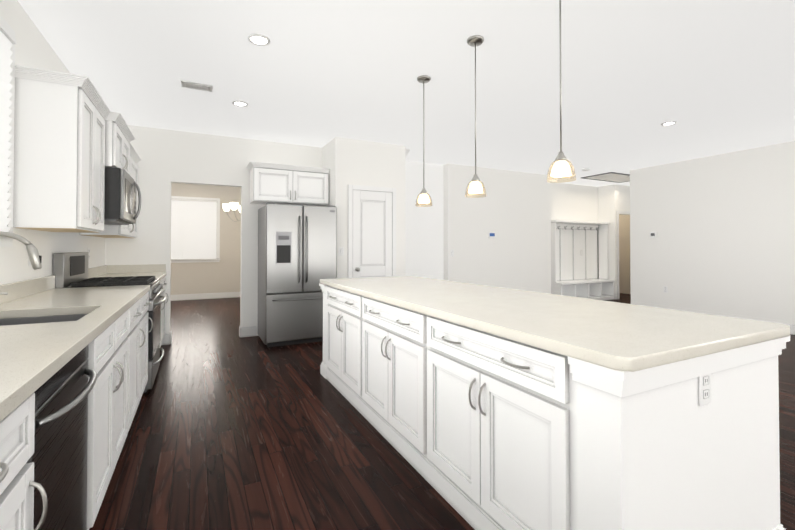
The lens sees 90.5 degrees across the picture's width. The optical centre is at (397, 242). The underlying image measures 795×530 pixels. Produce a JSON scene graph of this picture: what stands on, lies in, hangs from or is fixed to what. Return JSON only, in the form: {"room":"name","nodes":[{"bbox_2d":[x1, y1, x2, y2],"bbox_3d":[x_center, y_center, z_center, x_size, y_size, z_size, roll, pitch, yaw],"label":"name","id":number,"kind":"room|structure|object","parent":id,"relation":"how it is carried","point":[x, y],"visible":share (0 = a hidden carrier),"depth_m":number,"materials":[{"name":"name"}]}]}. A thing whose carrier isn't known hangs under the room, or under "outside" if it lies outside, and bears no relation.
{"room":"kitchen","nodes":[
{"label":"kitchen","id":0,"kind":"room"},
{"bbox_2d":[0,0,107,284],"bbox_3d":[-1.241,-0.139,0.123,0.120,2.740,10.520,0,-1,-27],"label":"wall","id":1,"kind":"structure","parent":0,"point":[32,50],"depth_m":2.67,"materials":[{"name":"white paint"}]},
{"bbox_2d":[0,15,19,246],"bbox_3d":[-1.907,-0.620,1.631,0.045,1.270,1.610,0,-1,-27],"label":"kitchen window","id":2,"kind":"structure","parent":1,"relation":"in","point":[7,62],"depth_m":2.23,"materials":[{"name":"paint"}]},
{"bbox_2d":[13,69,108,232],"bbox_3d":[-2.322,-0.552,2.760,0.324,0.929,0.728,0,-1,-27],"label":"upper cabinet","id":3,"kind":"object","parent":1,"relation":"attached to","point":[73,137],"depth_m":2.46,"materials":[{"name":"paint"}]},
{"bbox_2d":[79,157,139,237],"bbox_3d":[-3.096,-0.532,4.286,0.324,0.929,1.175,0,-1,-27],"label":"upper cabinet","id":4,"kind":"object","parent":1,"relation":"attached to","point":[127,231],"depth_m":4.21,"materials":[{"name":"paint"}]},
{"bbox_2d":[109,117,132,177],"bbox_3d":[-2.630,-0.810,3.442,0.390,0.396,0.755,0,-1,-27],"label":"upper cabinet","id":5,"kind":"object","parent":1,"relation":"attached to","point":[120,147],"depth_m":3.40,"materials":[{"name":"paint"}]},
{"bbox_2d":[104,167,140,224],"bbox_3d":[-2.575,-0.391,3.464,0.510,0.428,0.751,0,-1,-27],"label":"microwave","id":6,"kind":"object","parent":5,"relation":"attached to","point":[121,185],"visible":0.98,"depth_m":3.21,"materials":[{"name":"silver metal"}]},
{"bbox_2d":[170,183,240,309],"bbox_3d":[-3.033,-0.076,5.118,3.800,2.740,0.009,0,-1,-27],"label":"wall","id":7,"kind":"structure","parent":0,"point":[223,274],"depth_m":5.39,"materials":[{"name":"beige paint"}]},
{"bbox_2d":[171,196,220,262],"bbox_3d":[-5.031,-0.309,9.207,1.650,1.550,0.050,0,-1,-27],"label":"dining room window","id":8,"kind":"structure","parent":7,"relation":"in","point":[195,229],"depth_m":9.33,"materials":[{"name":"glass"}]},
{"bbox_2d":[108,125,321,335],"bbox_3d":[-2.339,-0.072,5.396,2.630,2.740,0.120,0,-1,-27],"label":"wall","id":9,"kind":"structure","parent":0,"point":[168,157],"depth_m":5.16,"materials":[{"name":"white paint"}]},
{"bbox_2d":[246,161,329,205],"bbox_3d":[-1.521,-0.794,5.502,1.061,0.503,0.442,0,-1,-27],"label":"upper cabinet","id":10,"kind":"object","parent":9,"relation":"attached to","point":[275,183],"visible":1,"depth_m":5.34,"materials":[{"name":"paint"}]},
{"bbox_2d":[322,137,405,278],"bbox_3d":[-0.691,-0.061,6.248,1.080,2.740,1.450,0,-1,-27],"label":"wall block","id":11,"kind":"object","parent":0,"point":[346,161],"visible":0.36,"depth_m":5.57,"materials":[{"name":"white paint"}]},
{"bbox_2d":[339,247,343,255],"bbox_3d":[-0.765,0.118,5.387,0.072,0.116,0.013,0,-1,-27],"label":"light switch","id":12,"kind":"object","parent":11,"relation":"attached to","point":[341,251],"visible":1,"depth_m":5.38,"materials":[{"name":"white plastic"}]},
{"bbox_2d":[348,185,395,277],"bbox_3d":[-0.337,0.251,5.558,0.738,2.097,0.090,0,-1,-27],"label":"pantry door","id":13,"kind":"structure","parent":11,"relation":"attached to","point":[371,231],"depth_m":5.58,"materials":[{"name":"paint"}]},
{"bbox_2d":[17,0,794,186],"bbox_3d":[2.865,-1.478,4.958,14.600,0.060,15.400,0,-1,-27],"label":"ceiling","id":14,"kind":"structure","parent":0,"point":[713,77],"depth_m":3.40,"materials":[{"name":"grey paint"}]},
{"bbox_2d":[181,80,212,91],"bbox_3d":[-1.868,-1.458,3.679,0.260,0.010,0.150,0,-1,-27],"label":"ceiling vent","id":15,"kind":"object","parent":14,"relation":"in","point":[194,85],"visible":0.98,"depth_m":3.67,"materials":[{"name":"metal"}]},
{"bbox_2d":[222,202,240,221],"bbox_3d":[-2.947,-0.895,7.528,0.721,1.039,0.691,0,-1,-27],"label":"chandelier","id":16,"kind":"object","parent":14,"relation":"hanging from","point":[232,205],"visible":0.46,"depth_m":7.39,"materials":[{"name":"silver metal"}]},
{"bbox_2d":[232,101,247,106],"bbox_3d":[-1.647,-1.453,4.127,0.156,0.010,0.156,0,-1,-27],"label":"recessed light","id":17,"kind":"object","parent":14,"relation":"in","point":[241,103],"visible":1,"depth_m":4.12,"materials":[{"name":"paint"}]},
{"bbox_2d":[248,34,269,45],"bbox_3d":[-1.005,-1.469,2.861,0.156,0.010,0.156,0,-1,-27],"label":"recessed light","id":18,"kind":"object","parent":14,"relation":"in","point":[259,39],"visible":1,"depth_m":2.85,"materials":[{"name":"paint"}]},
{"bbox_2d":[415,75,431,206],"bbox_3d":[0.234,-0.896,3.505,0.150,1.139,0.150,0,-1,-27],"label":"pendant light","id":19,"kind":"object","parent":14,"relation":"hanging from","point":[423,196],"visible":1,"depth_m":3.48,"materials":[{"name":"white glass"}]},
{"bbox_2d":[465,35,485,197],"bbox_3d":[0.565,-0.904,2.853,0.150,1.139,0.150,0,-1,-27],"label":"pendant light","id":20,"kind":"object","parent":14,"relation":"hanging from","point":[474,185],"visible":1,"depth_m":2.83,"materials":[{"name":"white glass"}]},
{"bbox_2d":[547,0,575,182],"bbox_3d":[0.904,-0.913,2.185,0.150,1.139,0.150,0,-1,-27],"label":"pendant light","id":21,"kind":"object","parent":14,"relation":"hanging from","point":[560,166],"visible":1,"depth_m":2.17,"materials":[{"name":"white glass"}]},
{"bbox_2d":[581,172,629,182],"bbox_3d":[4.679,-1.376,8.455,1.300,0.053,0.700,0,-1,-27],"label":"ceiling hatch","id":22,"kind":"object","parent":14,"relation":"attached to","point":[615,177],"visible":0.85,"depth_m":8.38,"materials":[{"name":"grey"}]},
{"bbox_2d":[661,121,676,125],"bbox_3d":[3.291,-1.445,4.781,0.156,0.010,0.156,0,-1,-27],"label":"recessed light","id":23,"kind":"object","parent":14,"relation":"in","point":[668,123],"visible":0.98,"depth_m":4.78,"materials":[{"name":"paint"}]},
{"bbox_2d":[405,149,412,275],"bbox_3d":[-0.172,-0.057,6.596,0.160,2.740,1.300,0,-1,-27],"label":"wall","id":24,"kind":"structure","parent":0,"point":[408,164],"depth_m":6.87,"materials":[{"name":"white paint"}]},
{"bbox_2d":[413,162,443,279],"bbox_3d":[0.232,-0.049,7.204,1.070,2.740,0.580,0,-1,-27],"label":"wall","id":25,"kind":"structure","parent":0,"point":[424,232],"depth_m":7.05,"materials":[{"name":"white paint"}]},
{"bbox_2d":[89,293,794,529],"bbox_3d":[2.865,1.322,4.922,14.600,0.060,15.400,0,-1,-27],"label":"floor","id":26,"kind":"structure","parent":0,"point":[230,429],"depth_m":2.38,"materials":[{"name":"brown wood"}]},
{"bbox_2d":[26,345,96,529],"bbox_3d":[-1.298,0.808,1.136,0.664,0.872,0.592,0,-1,-27],"label":"dishwasher","id":27,"kind":"object","parent":26,"relation":"on","point":[58,457],"visible":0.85,"depth_m":1.24,"materials":[{"name":"grey metal"}]},
{"bbox_2d":[0,264,167,529],"bbox_3d":[-1.583,0.740,1.662,0.664,1.020,7.195,0,-1,-27],"label":"base cabinet","id":28,"kind":"object","parent":26,"relation":"on","point":[48,330],"depth_m":1.70,"materials":[{"name":"paint"}]},
{"bbox_2d":[0,231,41,294],"bbox_3d":[-1.832,0.141,1.849,0.299,0.382,0.339,0,-1,-27],"label":"faucet","id":29,"kind":"object","parent":28,"relation":"on","point":[35,257],"visible":1,"depth_m":1.81,"materials":[{"name":"silver metal"}]},
{"bbox_2d":[53,252,165,392],"bbox_3d":[-2.478,0.679,3.500,0.723,1.190,0.759,0,-1,-27],"label":"range","id":30,"kind":"object","parent":26,"relation":"on","point":[70,269],"visible":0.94,"depth_m":3.30,"materials":[{"name":"grey metal"}]},
{"bbox_2d":[258,203,336,346],"bbox_3d":[-1.362,0.404,5.335,0.906,1.787,0.822,0,-1,-27],"label":"fridge","id":31,"kind":"object","parent":26,"relation":"on","point":[297,253],"visible":0.88,"depth_m":5.00,"materials":[{"name":"grey metal"}]},
{"bbox_2d":[319,284,789,529],"bbox_3d":[0.392,0.824,2.713,1.082,0.880,3.101,0,-1,-27],"label":"kitchen island","id":32,"kind":"object","parent":26,"relation":"on","point":[481,407],"depth_m":1.46,"materials":[{"name":"paint"},{"name":"quartz"}]},
{"bbox_2d":[319,276,789,367],"bbox_3d":[0.404,0.364,2.724,1.059,0.040,3.114,0,-1,-27],"label":"island countertop","id":33,"kind":"structure","parent":32,"relation":"on","point":[625,335],"depth_m":1.68,"materials":[{"name":"beige stone"}]},
{"bbox_2d":[551,220,614,299],"bbox_3d":[4.261,0.426,9.158,1.830,1.840,0.442,0,-1,-27],"label":"hall tree","id":34,"kind":"object","parent":26,"relation":"on","point":[579,258],"visible":0.9,"depth_m":9.32,"materials":[{"name":"paint"}]},
{"bbox_2d":[443,164,550,293],"bbox_3d":[1.891,-0.040,7.966,2.580,2.740,0.720,0,-1,-27],"label":"wall","id":35,"kind":"structure","parent":0,"point":[511,210],"depth_m":7.60,"materials":[{"name":"white paint"}]},
{"bbox_2d":[488,232,494,237],"bbox_3d":[1.796,-0.140,7.503,0.150,0.110,0.021,0,-1,-27],"label":"panel","id":36,"kind":"object","parent":35,"relation":"attached to","point":[491,234],"visible":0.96,"depth_m":7.49,"materials":[{"name":"white plastic"}]},
{"bbox_2d":[551,182,601,221],"bbox_3d":[3.986,-0.022,9.353,2.410,2.740,0.140,0,-1,-27],"label":"wall","id":37,"kind":"structure","parent":0,"point":[571,202],"depth_m":9.43,"materials":[{"name":"white paint"}]},
{"bbox_2d":[608,184,629,298],"bbox_3d":[6.586,-0.011,10.178,3.225,2.740,0.140,0,-1,-27],"label":"wall","id":38,"kind":"structure","parent":0,"point":[619,195],"depth_m":9.46,"materials":[{"name":"white paint"}]},
{"bbox_2d":[616,211,629,298],"bbox_3d":[5.634,0.294,9.602,0.890,2.115,0.017,0,-1,-27],"label":"door frame","id":39,"kind":"structure","parent":38,"relation":"attached to","point":[617,217],"depth_m":9.41,"materials":[{"name":"paint"}]},
{"bbox_2d":[619,214,630,293],"bbox_3d":[5.903,0.001,11.110,0.100,2.740,2.140,0,-1,-27],"label":"wall","id":40,"kind":"structure","parent":0,"point":[624,257],"depth_m":10.59,"materials":[{"name":"beige paint"}]},
{"bbox_2d":[630,141,794,324],"bbox_3d":[8.701,-0.083,4.535,4.555,2.740,9.400,0,-1,-27],"label":"wall","id":41,"kind":"structure","parent":0,"point":[723,227],"depth_m":6.38,"materials":[{"name":"white paint"}]},
{"bbox_2d":[161,292,794,344],"bbox_3d":[1.608,1.211,4.118,11.230,0.142,15.100,0,-1,-27],"label":"baseboard","id":42,"kind":"structure","parent":41,"relation":"attached to","point":[249,331],"depth_m":9.10,"materials":[{"name":"paint"}]},
{"bbox_2d":[650,232,656,237],"bbox_3d":[4.733,-0.143,7.300,0.023,0.110,0.120,0,-1,-27],"label":"thermostat","id":43,"kind":"object","parent":41,"relation":"attached to","point":[653,234],"visible":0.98,"depth_m":7.28,"materials":[{"name":"white plastic"}]}
]}

